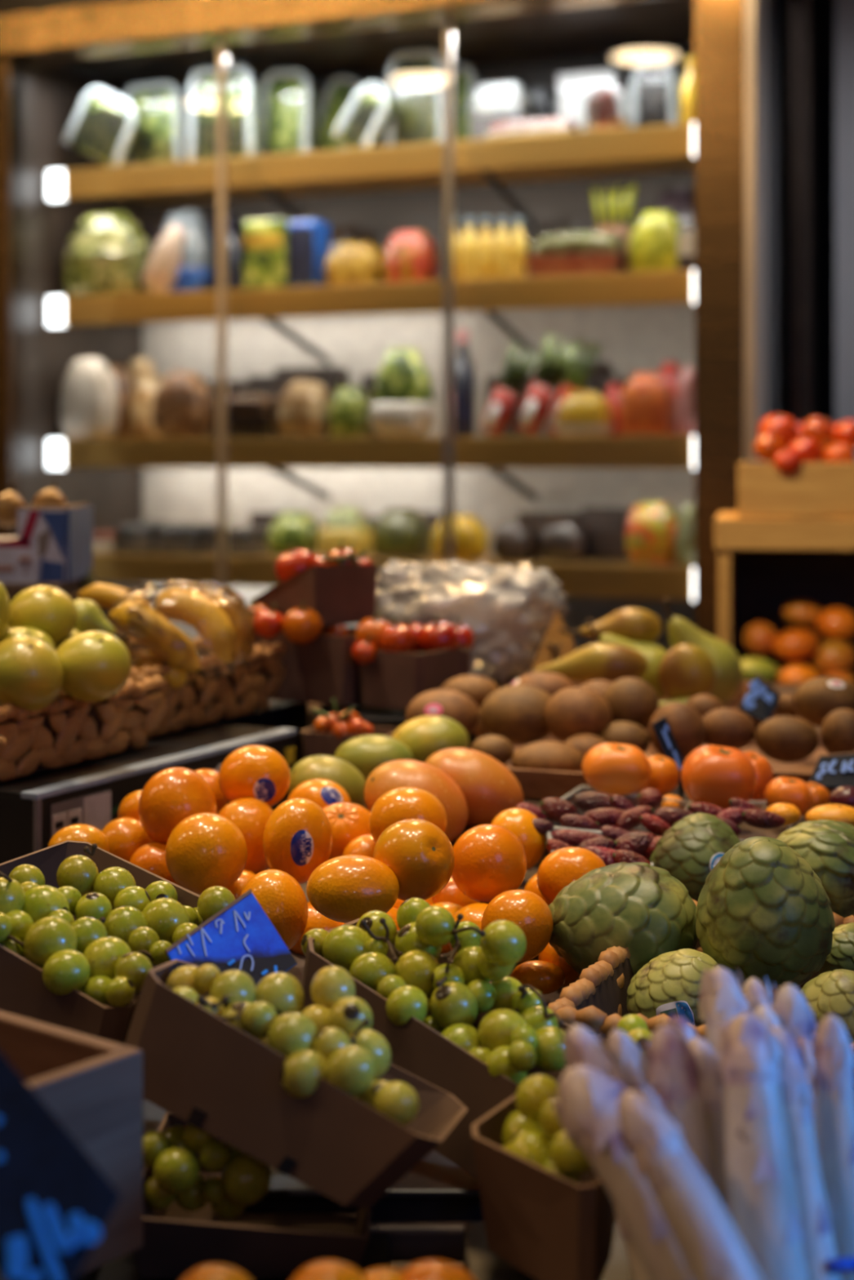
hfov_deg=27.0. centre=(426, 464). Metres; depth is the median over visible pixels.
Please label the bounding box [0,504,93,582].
carton
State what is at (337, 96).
box
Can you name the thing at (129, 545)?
tray
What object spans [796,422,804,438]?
tomato
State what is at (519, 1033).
grape bunch
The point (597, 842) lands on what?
date
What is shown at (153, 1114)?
plastic crate
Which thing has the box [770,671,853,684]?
fruit tray
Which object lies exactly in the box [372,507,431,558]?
bag
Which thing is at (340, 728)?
tomato
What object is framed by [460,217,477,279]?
bottle
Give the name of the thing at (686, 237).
pack
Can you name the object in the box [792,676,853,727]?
kiwi
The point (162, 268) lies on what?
bread bag
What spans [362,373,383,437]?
pack
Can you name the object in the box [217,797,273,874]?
orange
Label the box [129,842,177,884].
orange
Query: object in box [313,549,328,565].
tomato
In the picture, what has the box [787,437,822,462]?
tomato
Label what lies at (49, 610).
grapefruit
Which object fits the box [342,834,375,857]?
orange
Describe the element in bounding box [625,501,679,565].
bag
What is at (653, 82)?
box
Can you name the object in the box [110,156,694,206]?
shelf
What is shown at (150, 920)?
grape bunch
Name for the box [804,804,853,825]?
apricot
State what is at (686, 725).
kiwi
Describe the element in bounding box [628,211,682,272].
net
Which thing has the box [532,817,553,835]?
berry
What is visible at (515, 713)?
kiwi
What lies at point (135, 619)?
banana
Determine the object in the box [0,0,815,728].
shelving unit
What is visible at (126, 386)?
bag
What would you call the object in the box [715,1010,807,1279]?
asparagus spear
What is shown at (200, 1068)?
box
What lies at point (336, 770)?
mango
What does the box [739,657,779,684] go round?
mango
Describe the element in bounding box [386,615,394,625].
tomato
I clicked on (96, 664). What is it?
grapefruit
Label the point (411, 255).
bag
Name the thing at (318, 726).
tomato
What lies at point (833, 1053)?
asparagus spear
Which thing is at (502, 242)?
bottle
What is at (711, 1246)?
asparagus spear
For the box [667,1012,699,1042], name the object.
asparagus spear
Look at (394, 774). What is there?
grapefruit
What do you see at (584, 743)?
kiwi
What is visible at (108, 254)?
bag
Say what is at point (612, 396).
pack
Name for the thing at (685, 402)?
bag
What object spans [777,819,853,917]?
cherimoya
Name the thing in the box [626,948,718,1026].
cherimoya
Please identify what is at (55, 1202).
price tag
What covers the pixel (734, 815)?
date
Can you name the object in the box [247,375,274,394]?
pack
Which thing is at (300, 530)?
bag
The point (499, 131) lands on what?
tray
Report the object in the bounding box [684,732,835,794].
wooden tray
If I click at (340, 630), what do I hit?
tomato
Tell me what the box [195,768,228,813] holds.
orange
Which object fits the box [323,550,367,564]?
vine
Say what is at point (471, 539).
bag
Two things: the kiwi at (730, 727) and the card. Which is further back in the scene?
the card
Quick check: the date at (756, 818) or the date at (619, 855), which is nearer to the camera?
the date at (619, 855)
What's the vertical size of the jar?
0.192 m
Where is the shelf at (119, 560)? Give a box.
[112,552,694,567]
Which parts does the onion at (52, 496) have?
stem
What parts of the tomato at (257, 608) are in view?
stem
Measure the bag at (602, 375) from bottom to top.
0.203 m
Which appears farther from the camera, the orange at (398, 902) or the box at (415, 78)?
the box at (415, 78)
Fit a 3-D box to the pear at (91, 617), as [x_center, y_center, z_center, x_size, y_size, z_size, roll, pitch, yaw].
[-0.350,0.162,1.854,0.066,0.042,0.043,0,0,31]
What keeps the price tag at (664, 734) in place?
on the stand
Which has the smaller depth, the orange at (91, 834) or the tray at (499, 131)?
the orange at (91, 834)
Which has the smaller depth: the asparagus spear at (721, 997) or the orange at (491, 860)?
the asparagus spear at (721, 997)
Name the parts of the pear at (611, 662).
stem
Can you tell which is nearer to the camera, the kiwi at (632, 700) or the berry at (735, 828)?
the berry at (735, 828)
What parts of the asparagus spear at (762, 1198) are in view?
stem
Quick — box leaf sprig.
[311,697,354,720]
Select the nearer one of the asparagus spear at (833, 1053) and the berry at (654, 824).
the asparagus spear at (833, 1053)
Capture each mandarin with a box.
[181,1263,251,1279]
[291,1260,367,1279]
[362,1266,403,1279]
[400,1259,475,1279]
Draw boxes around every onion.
[0,484,25,526]
[33,480,66,506]
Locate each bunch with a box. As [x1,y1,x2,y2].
[0,843,112,968]
[42,916,152,1006]
[92,866,235,966]
[142,1124,271,1219]
[165,964,304,1045]
[266,965,419,1125]
[301,897,442,1025]
[414,905,526,1030]
[422,976,565,1084]
[501,1074,591,1184]
[591,183,635,262]
[605,1013,652,1068]
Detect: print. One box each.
[428,707,437,711]
[831,682,840,684]
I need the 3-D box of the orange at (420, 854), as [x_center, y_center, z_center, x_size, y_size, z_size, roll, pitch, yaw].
[-0.010,0.301,1.351,0.062,0.061,0.062,0,0,0]
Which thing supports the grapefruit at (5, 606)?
on the grapefruit at (19, 631)
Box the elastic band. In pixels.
[826,1256,853,1273]
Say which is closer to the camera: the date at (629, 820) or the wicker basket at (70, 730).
the date at (629, 820)
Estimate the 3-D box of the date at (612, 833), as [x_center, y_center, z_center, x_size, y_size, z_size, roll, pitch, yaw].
[0.167,0.323,1.541,0.035,0.018,0.015,0,0,0]
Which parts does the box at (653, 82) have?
clear lid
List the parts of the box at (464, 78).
clear lid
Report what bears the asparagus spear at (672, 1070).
on the plastic crate
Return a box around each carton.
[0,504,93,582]
[0,723,296,863]
[208,699,307,764]
[274,366,349,438]
[287,219,329,287]
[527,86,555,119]
[579,506,634,560]
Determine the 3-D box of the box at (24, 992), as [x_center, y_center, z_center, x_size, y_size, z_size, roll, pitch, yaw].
[-0.223,0.329,1.173,0.162,0.112,0.201,0,0,24]
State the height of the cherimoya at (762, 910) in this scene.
0.112 m
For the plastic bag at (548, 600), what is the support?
on the wooden tray at (737, 700)
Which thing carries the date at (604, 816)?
in the plastic punnet at (570, 796)
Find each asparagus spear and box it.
[550,1065,693,1279]
[562,1024,648,1279]
[604,1028,646,1093]
[617,1080,763,1279]
[643,1019,719,1199]
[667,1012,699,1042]
[687,1035,728,1214]
[697,966,750,1062]
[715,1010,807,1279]
[742,976,771,1013]
[753,1000,782,1030]
[768,1024,840,1279]
[771,983,817,1044]
[795,1036,814,1128]
[811,1013,853,1279]
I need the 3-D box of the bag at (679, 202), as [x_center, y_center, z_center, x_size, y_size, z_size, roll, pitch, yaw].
[0.632,-0.568,4.465,0.148,0.245,0.108,0,0,23]
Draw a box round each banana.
[74,582,149,608]
[106,600,208,679]
[131,654,192,688]
[153,586,235,673]
[191,588,249,667]
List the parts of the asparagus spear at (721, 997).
stem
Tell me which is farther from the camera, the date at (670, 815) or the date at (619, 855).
the date at (670, 815)
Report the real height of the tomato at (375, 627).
0.051 m
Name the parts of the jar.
printed panel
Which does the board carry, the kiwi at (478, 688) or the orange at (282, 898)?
the orange at (282, 898)
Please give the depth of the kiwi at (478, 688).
2.02 m
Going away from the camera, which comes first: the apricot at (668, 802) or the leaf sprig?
the apricot at (668, 802)
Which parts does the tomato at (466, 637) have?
stem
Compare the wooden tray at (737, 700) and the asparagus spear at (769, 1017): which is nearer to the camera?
the asparagus spear at (769, 1017)
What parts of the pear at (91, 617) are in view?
stem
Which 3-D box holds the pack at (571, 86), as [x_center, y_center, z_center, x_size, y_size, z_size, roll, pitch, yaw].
[0.419,-0.895,4.575,0.156,0.220,0.070,0,0,23]
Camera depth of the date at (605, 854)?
1.49 m
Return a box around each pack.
[136,221,166,246]
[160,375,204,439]
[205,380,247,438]
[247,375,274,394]
[249,511,284,529]
[362,230,400,253]
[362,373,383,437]
[368,516,380,552]
[370,348,435,437]
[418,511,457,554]
[485,375,538,436]
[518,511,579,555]
[555,391,613,435]
[557,68,622,131]
[573,218,616,231]
[604,382,622,435]
[617,378,631,391]
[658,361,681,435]
[678,229,694,270]
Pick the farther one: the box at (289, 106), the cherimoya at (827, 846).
the box at (289, 106)
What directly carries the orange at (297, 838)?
on the board
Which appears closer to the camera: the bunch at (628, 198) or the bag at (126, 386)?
the bunch at (628, 198)
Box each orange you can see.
[48,823,109,851]
[102,817,154,862]
[118,790,142,821]
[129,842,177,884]
[138,767,217,844]
[165,812,247,894]
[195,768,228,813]
[217,745,290,806]
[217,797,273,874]
[226,870,255,899]
[240,869,308,949]
[262,797,332,884]
[287,778,351,808]
[289,901,342,955]
[306,854,399,923]
[322,802,370,859]
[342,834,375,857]
[342,906,399,930]
[368,786,447,843]
[373,818,454,901]
[392,897,433,909]
[431,876,479,906]
[431,902,462,953]
[448,902,488,955]
[451,824,526,902]
[480,889,552,962]
[490,808,546,871]
[510,960,564,994]
[524,873,550,906]
[536,846,605,903]
[538,942,580,986]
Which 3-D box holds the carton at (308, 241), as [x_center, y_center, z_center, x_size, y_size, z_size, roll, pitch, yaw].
[-0.308,-0.538,4.637,0.084,0.185,0.093,0,0,23]
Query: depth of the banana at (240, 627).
2.04 m
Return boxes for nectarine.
[828,786,853,808]
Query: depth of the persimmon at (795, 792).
1.65 m
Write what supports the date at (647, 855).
in the plastic punnet at (555, 828)
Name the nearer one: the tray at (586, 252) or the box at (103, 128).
the tray at (586, 252)
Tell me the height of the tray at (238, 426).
0.063 m
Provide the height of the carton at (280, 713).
0.129 m
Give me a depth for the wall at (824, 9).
6.50 m
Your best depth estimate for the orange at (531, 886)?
1.46 m
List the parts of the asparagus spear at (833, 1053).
stem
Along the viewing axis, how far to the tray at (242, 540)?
4.70 m
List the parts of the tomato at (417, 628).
stem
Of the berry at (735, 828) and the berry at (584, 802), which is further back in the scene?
the berry at (584, 802)
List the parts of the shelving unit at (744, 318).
post, panel, glass door, door rail, glass door, roof panel, shelf rail, shelf rail, shelf rail, shelf rail, panel, panel, glass door, post, edge trim, glass, post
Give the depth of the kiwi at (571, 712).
1.87 m
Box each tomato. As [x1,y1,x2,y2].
[248,602,257,635]
[249,597,268,613]
[253,604,283,638]
[275,544,318,582]
[282,601,322,644]
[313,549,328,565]
[313,716,327,733]
[323,624,348,636]
[323,712,340,733]
[325,541,359,565]
[332,720,351,737]
[337,710,359,723]
[348,718,366,735]
[351,635,377,664]
[354,612,390,651]
[358,549,373,564]
[363,722,373,735]
[380,617,417,653]
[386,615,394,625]
[406,617,424,653]
[418,616,458,653]
[452,617,474,649]
[753,433,783,462]
[757,414,798,449]
[773,448,802,475]
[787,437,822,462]
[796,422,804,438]
[801,416,834,447]
[821,442,853,462]
[831,419,853,448]
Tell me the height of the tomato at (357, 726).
0.021 m
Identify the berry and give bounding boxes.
[515,802,545,819]
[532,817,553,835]
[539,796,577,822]
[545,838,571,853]
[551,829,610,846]
[560,813,600,830]
[573,791,613,813]
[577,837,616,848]
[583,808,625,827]
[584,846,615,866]
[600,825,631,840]
[610,794,634,811]
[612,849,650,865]
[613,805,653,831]
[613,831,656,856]
[635,788,662,810]
[639,813,670,835]
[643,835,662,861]
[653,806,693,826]
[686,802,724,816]
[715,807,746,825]
[717,817,741,835]
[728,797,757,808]
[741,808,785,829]
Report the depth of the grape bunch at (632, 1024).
1.06 m
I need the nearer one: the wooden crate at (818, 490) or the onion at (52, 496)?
the onion at (52, 496)
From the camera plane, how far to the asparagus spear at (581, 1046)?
0.87 m
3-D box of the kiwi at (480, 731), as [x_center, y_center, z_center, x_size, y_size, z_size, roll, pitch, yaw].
[0.078,0.293,2.005,0.054,0.047,0.050,0,0,0]
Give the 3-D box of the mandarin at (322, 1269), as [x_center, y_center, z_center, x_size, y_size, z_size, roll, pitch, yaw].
[-0.043,0.373,0.790,0.041,0.035,0.038,0,0,0]
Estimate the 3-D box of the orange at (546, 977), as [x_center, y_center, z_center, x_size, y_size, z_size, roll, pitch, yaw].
[0.085,0.394,1.364,0.042,0.025,0.033,0,0,0]
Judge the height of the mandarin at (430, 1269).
0.037 m
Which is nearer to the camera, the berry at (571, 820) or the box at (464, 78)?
the berry at (571, 820)
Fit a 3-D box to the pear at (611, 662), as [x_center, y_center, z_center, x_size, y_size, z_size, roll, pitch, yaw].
[0.187,0.246,2.170,0.166,0.055,0.057,0,0,0]
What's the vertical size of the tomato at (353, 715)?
0.025 m
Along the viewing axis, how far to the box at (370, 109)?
4.54 m
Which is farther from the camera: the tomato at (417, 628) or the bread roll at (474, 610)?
the bread roll at (474, 610)
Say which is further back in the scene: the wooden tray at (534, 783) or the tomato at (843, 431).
the tomato at (843, 431)
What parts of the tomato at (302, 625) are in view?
stem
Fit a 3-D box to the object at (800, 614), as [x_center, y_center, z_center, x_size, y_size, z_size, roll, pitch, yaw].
[0.668,0.267,3.160,0.074,0.052,0.063,0,0,0]
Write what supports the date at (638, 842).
in the plastic punnet at (555, 828)
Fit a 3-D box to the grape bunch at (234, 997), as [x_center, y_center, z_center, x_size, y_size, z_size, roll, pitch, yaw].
[-0.111,0.313,1.007,0.081,0.050,0.080,0,0,0]
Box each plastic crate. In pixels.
[96,1232,391,1279]
[142,1098,168,1168]
[220,1149,483,1218]
[315,702,478,748]
[463,1222,633,1279]
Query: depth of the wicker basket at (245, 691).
2.04 m
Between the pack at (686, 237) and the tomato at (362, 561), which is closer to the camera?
the tomato at (362, 561)
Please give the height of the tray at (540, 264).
0.059 m
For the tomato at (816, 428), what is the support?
in the wooden crate at (818, 490)
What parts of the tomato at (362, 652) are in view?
stem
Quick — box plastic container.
[470,78,532,139]
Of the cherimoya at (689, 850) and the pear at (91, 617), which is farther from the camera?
the pear at (91, 617)
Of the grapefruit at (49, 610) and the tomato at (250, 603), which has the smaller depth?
the grapefruit at (49, 610)
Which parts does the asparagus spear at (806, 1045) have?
stem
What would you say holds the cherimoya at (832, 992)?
in the wicker basket at (597, 1000)
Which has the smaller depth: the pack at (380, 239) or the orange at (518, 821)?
the orange at (518, 821)
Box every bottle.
[453,217,461,279]
[453,328,475,436]
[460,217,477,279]
[476,217,493,279]
[493,217,510,278]
[509,217,527,277]
[680,56,694,124]
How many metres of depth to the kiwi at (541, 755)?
1.80 m
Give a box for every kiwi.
[405,688,479,736]
[440,675,498,709]
[471,734,513,764]
[474,706,489,737]
[480,684,551,744]
[511,671,574,696]
[511,741,583,772]
[543,686,611,742]
[564,733,607,757]
[579,680,612,696]
[598,721,649,753]
[602,677,658,729]
[648,702,705,759]
[685,694,724,717]
[702,707,755,749]
[754,715,818,762]
[774,693,799,717]
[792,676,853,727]
[820,708,853,754]
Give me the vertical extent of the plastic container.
0.195 m
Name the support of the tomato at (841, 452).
in the wooden crate at (818, 490)
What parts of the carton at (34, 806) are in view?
lid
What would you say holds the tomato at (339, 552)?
in the tray at (340, 594)
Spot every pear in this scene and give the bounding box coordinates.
[73,599,127,638]
[512,643,648,684]
[559,608,662,643]
[586,618,666,701]
[657,642,715,700]
[658,697,690,708]
[662,598,742,705]
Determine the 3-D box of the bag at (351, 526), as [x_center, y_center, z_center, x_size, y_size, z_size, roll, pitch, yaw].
[-0.209,0.176,4.575,0.132,0.134,0.112,0,0,23]
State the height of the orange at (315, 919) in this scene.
0.049 m
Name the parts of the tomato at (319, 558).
stem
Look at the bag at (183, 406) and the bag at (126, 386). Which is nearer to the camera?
the bag at (183, 406)
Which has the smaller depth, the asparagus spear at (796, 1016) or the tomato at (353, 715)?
the asparagus spear at (796, 1016)
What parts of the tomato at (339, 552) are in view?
stem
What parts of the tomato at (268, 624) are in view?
stem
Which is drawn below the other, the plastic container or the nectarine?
the nectarine
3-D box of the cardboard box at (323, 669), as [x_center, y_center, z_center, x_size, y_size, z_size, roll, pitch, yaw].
[-0.131,0.247,2.202,0.160,0.082,0.120,0,0,30]
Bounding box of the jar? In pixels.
[244,217,292,288]
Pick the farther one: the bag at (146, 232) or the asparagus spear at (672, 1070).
the bag at (146, 232)
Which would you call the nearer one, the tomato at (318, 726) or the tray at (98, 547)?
the tomato at (318, 726)
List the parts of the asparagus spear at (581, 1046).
stem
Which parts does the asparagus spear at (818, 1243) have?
stem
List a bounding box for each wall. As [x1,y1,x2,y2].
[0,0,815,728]
[815,0,835,462]
[835,0,853,449]
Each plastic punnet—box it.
[545,785,692,849]
[546,826,657,866]
[690,800,792,841]
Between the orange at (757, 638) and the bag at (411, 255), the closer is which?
the orange at (757, 638)
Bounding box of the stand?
[268,684,821,1262]
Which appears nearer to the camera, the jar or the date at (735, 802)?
the date at (735, 802)
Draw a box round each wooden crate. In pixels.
[0,1010,142,1279]
[1,577,79,629]
[737,462,853,518]
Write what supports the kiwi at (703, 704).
on the wooden tray at (802, 770)
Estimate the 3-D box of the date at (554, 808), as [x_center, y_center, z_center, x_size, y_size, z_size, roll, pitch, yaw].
[0.117,0.308,1.582,0.034,0.023,0.021,0,0,0]
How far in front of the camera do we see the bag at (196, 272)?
4.80 m
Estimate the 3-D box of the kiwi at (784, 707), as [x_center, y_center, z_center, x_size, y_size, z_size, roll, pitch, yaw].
[0.410,0.276,2.020,0.031,0.031,0.031,0,0,0]
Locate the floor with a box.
[391,1262,463,1271]
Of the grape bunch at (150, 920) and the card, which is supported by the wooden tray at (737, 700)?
the card
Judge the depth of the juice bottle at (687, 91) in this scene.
4.19 m
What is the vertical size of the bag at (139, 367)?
0.245 m
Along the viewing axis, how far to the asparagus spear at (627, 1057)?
0.89 m
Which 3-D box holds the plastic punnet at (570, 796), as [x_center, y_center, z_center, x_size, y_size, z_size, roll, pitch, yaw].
[0.165,0.326,1.613,0.135,0.038,0.175,0,0,14]
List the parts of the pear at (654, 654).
stem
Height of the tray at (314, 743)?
0.036 m
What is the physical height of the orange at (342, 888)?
0.049 m
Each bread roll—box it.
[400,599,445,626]
[443,592,491,642]
[485,599,531,644]
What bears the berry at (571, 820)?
in the plastic punnet at (570, 796)
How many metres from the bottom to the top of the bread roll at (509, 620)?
0.061 m
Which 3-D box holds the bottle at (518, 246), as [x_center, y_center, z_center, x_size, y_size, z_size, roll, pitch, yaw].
[0.225,-0.526,4.374,0.043,0.161,0.043,0,0,23]
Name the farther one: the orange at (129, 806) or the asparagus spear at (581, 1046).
the orange at (129, 806)
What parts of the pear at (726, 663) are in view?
stem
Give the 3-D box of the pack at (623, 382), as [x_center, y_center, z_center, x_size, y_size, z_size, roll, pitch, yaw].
[0.553,-0.141,4.612,0.104,0.158,0.070,0,0,23]
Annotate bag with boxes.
[59,357,119,439]
[62,213,151,296]
[108,365,135,439]
[108,580,255,684]
[127,357,155,439]
[128,373,162,439]
[141,227,155,293]
[142,223,185,293]
[151,370,213,439]
[162,209,213,292]
[205,213,244,290]
[267,511,320,555]
[275,379,331,437]
[317,506,373,557]
[324,242,386,285]
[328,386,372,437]
[329,223,365,253]
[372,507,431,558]
[374,560,569,683]
[382,230,439,283]
[431,515,488,561]
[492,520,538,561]
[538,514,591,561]
[582,360,619,398]
[617,373,675,435]
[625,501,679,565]
[655,188,694,229]
[675,365,694,435]
[676,504,694,566]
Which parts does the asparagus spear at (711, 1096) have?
stem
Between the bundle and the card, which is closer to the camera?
the card
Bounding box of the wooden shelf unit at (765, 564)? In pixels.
[714,511,853,680]
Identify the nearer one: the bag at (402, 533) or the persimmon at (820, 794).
the persimmon at (820, 794)
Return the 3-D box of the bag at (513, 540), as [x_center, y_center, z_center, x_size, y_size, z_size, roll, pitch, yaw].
[0.223,0.192,4.463,0.110,0.103,0.119,0,0,23]
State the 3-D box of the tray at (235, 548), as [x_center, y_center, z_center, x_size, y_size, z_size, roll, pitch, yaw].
[-0.491,0.223,4.758,0.135,0.039,0.138,0,0,23]
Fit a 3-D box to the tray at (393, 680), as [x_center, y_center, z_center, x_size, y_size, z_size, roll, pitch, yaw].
[-0.015,0.255,2.146,0.093,0.066,0.120,0,0,33]
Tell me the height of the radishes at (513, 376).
0.233 m
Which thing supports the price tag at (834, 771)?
on the stand
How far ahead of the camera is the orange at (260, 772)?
1.55 m
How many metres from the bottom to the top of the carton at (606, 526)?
0.133 m
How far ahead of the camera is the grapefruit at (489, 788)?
1.63 m
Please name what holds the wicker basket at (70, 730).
on the carton at (34, 806)
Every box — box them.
[0,840,204,1044]
[62,86,145,166]
[120,80,188,165]
[124,959,467,1207]
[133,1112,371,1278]
[186,64,262,160]
[253,625,362,705]
[256,68,319,155]
[300,918,570,1179]
[312,75,362,151]
[331,81,399,148]
[386,48,443,146]
[453,62,482,140]
[471,1093,616,1279]
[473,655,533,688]
[579,80,632,131]
[629,57,680,127]
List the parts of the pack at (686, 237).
printed panel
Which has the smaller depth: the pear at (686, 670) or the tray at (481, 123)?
the pear at (686, 670)
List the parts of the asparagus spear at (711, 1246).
stem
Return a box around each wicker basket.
[0,673,166,781]
[128,636,286,737]
[547,899,853,1051]
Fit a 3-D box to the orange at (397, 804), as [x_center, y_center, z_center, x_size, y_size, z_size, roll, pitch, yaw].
[-0.016,0.299,1.481,0.066,0.059,0.062,0,0,-5]
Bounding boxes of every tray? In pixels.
[93,529,117,553]
[93,542,115,553]
[112,520,170,554]
[112,537,162,554]
[158,522,215,555]
[158,537,213,555]
[208,525,272,555]
[208,540,272,555]
[227,393,283,438]
[227,415,283,438]
[249,564,377,626]
[301,726,398,758]
[359,645,470,709]
[416,648,471,675]
[470,112,530,139]
[486,117,580,137]
[486,125,577,137]
[501,680,777,729]
[504,727,669,805]
[525,231,628,276]
[525,252,628,276]
[545,790,648,849]
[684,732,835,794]
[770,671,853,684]
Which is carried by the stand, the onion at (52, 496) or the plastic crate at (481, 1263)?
the plastic crate at (481, 1263)
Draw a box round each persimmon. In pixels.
[582,742,650,795]
[642,755,679,795]
[680,745,756,809]
[743,751,773,808]
[764,776,812,816]
[802,782,830,817]
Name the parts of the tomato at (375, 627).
stem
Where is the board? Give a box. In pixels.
[199,882,455,986]
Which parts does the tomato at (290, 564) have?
stem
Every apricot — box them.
[656,795,684,809]
[765,802,800,826]
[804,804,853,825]
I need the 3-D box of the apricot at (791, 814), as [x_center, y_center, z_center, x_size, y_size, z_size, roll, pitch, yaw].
[0.320,0.315,1.600,0.032,0.020,0.027,0,0,0]
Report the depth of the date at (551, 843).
1.51 m
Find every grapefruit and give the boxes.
[0,582,10,640]
[0,626,55,650]
[0,635,64,711]
[8,585,77,644]
[54,628,81,651]
[56,631,130,702]
[364,759,467,842]
[425,747,523,828]
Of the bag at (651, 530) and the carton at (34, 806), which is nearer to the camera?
the carton at (34, 806)
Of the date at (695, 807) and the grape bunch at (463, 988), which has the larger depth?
the date at (695, 807)
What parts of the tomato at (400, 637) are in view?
stem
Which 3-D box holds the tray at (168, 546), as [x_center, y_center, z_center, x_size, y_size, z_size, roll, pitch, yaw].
[-0.642,0.221,4.799,0.111,0.043,0.138,0,0,23]
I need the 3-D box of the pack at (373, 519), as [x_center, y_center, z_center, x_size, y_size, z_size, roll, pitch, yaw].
[-0.151,0.194,4.904,0.132,0.097,0.070,0,0,23]
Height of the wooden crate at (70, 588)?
0.275 m
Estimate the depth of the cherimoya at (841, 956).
1.34 m
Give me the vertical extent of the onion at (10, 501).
0.057 m
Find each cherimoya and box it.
[548,862,697,974]
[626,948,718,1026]
[648,813,740,901]
[695,835,835,992]
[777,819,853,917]
[800,968,853,1043]
[818,922,853,973]
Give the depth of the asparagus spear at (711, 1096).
0.88 m
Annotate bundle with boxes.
[546,336,601,435]
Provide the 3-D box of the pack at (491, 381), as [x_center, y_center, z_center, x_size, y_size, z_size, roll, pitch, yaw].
[0.228,-0.148,4.747,0.128,0.173,0.070,0,0,23]
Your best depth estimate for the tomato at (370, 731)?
1.97 m
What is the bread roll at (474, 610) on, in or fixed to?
in the plastic bag at (548, 600)
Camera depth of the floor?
2.66 m
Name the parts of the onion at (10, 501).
stem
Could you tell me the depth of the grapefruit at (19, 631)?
1.73 m
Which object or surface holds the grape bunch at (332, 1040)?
in the box at (200, 1068)
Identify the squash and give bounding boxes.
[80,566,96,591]
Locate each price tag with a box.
[0,1051,120,1279]
[164,888,297,987]
[649,715,684,799]
[737,673,781,721]
[808,751,853,788]
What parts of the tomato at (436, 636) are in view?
stem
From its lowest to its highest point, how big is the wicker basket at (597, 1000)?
0.071 m
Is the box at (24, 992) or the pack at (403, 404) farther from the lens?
the pack at (403, 404)
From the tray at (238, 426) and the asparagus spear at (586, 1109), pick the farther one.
the tray at (238, 426)
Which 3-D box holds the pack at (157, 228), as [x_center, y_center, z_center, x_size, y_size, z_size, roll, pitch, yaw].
[-0.784,-0.573,5.167,0.140,0.255,0.070,0,0,23]
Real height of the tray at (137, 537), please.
0.086 m
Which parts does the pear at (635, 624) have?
stem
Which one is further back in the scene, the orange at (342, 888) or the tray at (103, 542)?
the tray at (103, 542)
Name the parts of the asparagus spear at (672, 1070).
stem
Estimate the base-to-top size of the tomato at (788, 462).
0.046 m
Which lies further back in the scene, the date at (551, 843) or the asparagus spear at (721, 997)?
the date at (551, 843)
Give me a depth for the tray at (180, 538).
4.75 m
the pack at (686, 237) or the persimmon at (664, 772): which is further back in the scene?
the pack at (686, 237)
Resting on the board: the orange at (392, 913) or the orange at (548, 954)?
the orange at (392, 913)
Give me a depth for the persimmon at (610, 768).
1.68 m
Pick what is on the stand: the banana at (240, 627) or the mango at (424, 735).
the mango at (424, 735)
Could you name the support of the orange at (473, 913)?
on the board
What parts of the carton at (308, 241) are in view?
printed panel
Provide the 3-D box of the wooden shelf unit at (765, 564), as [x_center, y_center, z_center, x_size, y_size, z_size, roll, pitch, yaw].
[0.892,0.646,3.180,0.737,1.107,0.412,0,0,10]
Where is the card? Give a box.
[531,611,574,670]
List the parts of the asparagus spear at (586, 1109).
stem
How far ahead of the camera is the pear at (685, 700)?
2.14 m
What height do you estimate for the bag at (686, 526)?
0.148 m
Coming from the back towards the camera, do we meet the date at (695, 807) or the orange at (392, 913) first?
the date at (695, 807)
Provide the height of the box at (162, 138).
0.258 m
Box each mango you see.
[288,755,366,808]
[334,734,413,781]
[391,715,468,762]
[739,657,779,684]
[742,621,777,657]
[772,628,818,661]
[777,663,821,684]
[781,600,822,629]
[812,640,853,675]
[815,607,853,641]
[822,671,853,684]
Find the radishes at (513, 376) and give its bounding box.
[480,342,538,436]
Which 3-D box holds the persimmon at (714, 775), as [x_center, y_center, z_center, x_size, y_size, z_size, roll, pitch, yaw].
[0.272,0.294,1.660,0.070,0.060,0.066,0,0,0]
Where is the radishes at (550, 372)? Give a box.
[514,332,579,436]
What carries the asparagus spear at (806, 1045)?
on the plastic crate
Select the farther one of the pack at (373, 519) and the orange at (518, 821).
the pack at (373, 519)

